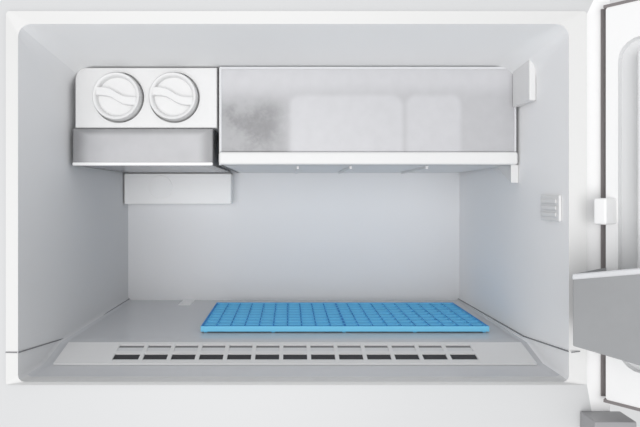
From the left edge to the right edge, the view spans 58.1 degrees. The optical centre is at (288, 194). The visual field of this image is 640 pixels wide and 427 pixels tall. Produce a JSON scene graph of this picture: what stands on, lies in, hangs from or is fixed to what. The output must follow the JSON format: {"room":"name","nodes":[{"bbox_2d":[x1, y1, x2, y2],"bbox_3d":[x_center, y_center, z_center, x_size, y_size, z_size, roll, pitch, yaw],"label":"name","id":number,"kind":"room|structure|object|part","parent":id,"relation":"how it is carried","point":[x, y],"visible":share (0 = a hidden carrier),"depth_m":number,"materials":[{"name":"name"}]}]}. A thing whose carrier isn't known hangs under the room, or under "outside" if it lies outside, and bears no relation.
{"room":"freezer interior","nodes":[
{"label":"freezer interior","id":0,"kind":"room"},
{"bbox_2d":[18,28,128,379],"bbox_3d":[-0.278,0.009,0.767,0.037,0.382,0.383,0,0,0],"label":"wall","id":1,"kind":"structure","parent":0,"point":[73,220],"depth_m":0.67,"materials":[{"name":"plastic"}]},
{"bbox_2d":[72,68,232,203],"bbox_3d":[-0.177,-0.071,0.825,0.178,0.172,0.265,0,0,0],"label":"ice maker","id":2,"kind":"object","parent":1,"relation":"attached to","point":[157,127],"visible":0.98,"depth_m":0.70,"materials":[{"name":"white plastic"}]},
{"bbox_3d":[-0.209,-0.119,0.703,0.058,0.058,0.022,0,0,0],"label":"twist knob","id":3,"kind":"part","parent":2,"relation":"part of","materials":[{"name":"white plastic"}]},
{"bbox_3d":[-0.141,-0.119,0.703,0.058,0.058,0.022,0,0,0],"label":"twist knob","id":4,"kind":"part","parent":2,"relation":"part of","materials":[{"name":"white plastic"}]},
{"bbox_2d":[128,170,458,299],"bbox_3d":[0.008,0.009,0.971,0.552,0.333,0.025,0,0,0],"label":"wall","id":5,"kind":"structure","parent":0,"point":[282,236],"depth_m":0.96,"materials":[{"name":"white plastic"}]},
{"bbox_2d":[21,299,565,381],"bbox_3d":[0.006,0.192,0.767,0.581,0.039,0.383,0,0,0],"label":"floor","id":6,"kind":"structure","parent":0,"point":[132,320],"depth_m":0.63,"materials":[{"name":"white plastic"}]},
{"bbox_2d":[53,342,536,364],"bbox_3d":[0.007,0.179,0.653,0.530,0.014,0.044,0,0,0],"label":"floor vent","id":7,"kind":"object","parent":6,"relation":"in","point":[74,353],"visible":1,"depth_m":0.65,"materials":[{"name":"white plastic"}]},
{"bbox_2d":[201,302,488,331],"bbox_3d":[0.071,0.170,0.810,0.366,0.008,0.162,0,0,0],"label":"tray","id":8,"kind":"object","parent":6,"relation":"on","point":[224,316],"visible":1,"depth_m":0.79,"materials":[{"name":"blue plastic"}]},
{"bbox_2d":[22,24,564,73],"bbox_3d":[0.004,-0.172,0.767,0.573,0.046,0.383,0,0,0],"label":"ceiling","id":9,"kind":"structure","parent":0,"point":[78,46],"depth_m":0.63,"materials":[{"name":"white plastic"}]},
{"bbox_2d":[0,0,635,426],"bbox_3d":[-0.005,0.045,0.781,0.670,0.550,0.473,0,0,0],"label":"freezer","id":10,"kind":"object","parent":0,"point":[577,401],"visible":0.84,"depth_m":0.57,"materials":[{"name":"white plastic"}]},
{"bbox_3d":[0.315,0.007,0.573,0.009,0.385,0.001,0,0,0],"label":"gasket seat","id":11,"kind":"part","parent":10,"relation":"part of","materials":[{"name":"grey rubber"}]},
{"bbox_2d":[594,0,639,410],"bbox_3d":[0.535,0.008,0.323,0.090,0.388,0.660,0,0,-40],"label":"door","id":12,"kind":"structure","parent":10,"relation":"attached to","point":[619,211],"depth_m":0.55,"materials":[{"name":"white plastic"}]},
{"bbox_2d":[572,268,639,364],"bbox_3d":[0.460,0.100,0.324,0.068,0.086,0.560,0,0,-40],"label":"bin","id":13,"kind":"object","parent":12,"relation":"attached to","point":[606,304],"visible":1,"depth_m":0.49,"materials":[{"name":"grey plastic"}]},
{"bbox_2d":[458,28,568,379],"bbox_3d":[0.290,0.009,0.766,0.037,0.382,0.383,0,0,0],"label":"wall","id":14,"kind":"structure","parent":0,"point":[514,263],"depth_m":0.67,"materials":[{"name":"white plastic"}]},
{"bbox_2d":[219,60,535,182],"bbox_3d":[0.098,-0.086,0.804,0.367,0.142,0.304,0,0,0],"label":"shelf","id":15,"kind":"object","parent":14,"relation":"attached to","point":[402,120],"depth_m":0.70,"materials":[{"name":"white plastic"}]},
{"bbox_2d":[541,195,560,221],"bbox_3d":[0.278,0.014,0.612,0.005,0.028,0.044,0,0,0],"label":"switch","id":16,"kind":"object","parent":14,"relation":"attached to","point":[550,204],"visible":1,"depth_m":0.61,"materials":[{"name":"white plastic"}]}
]}

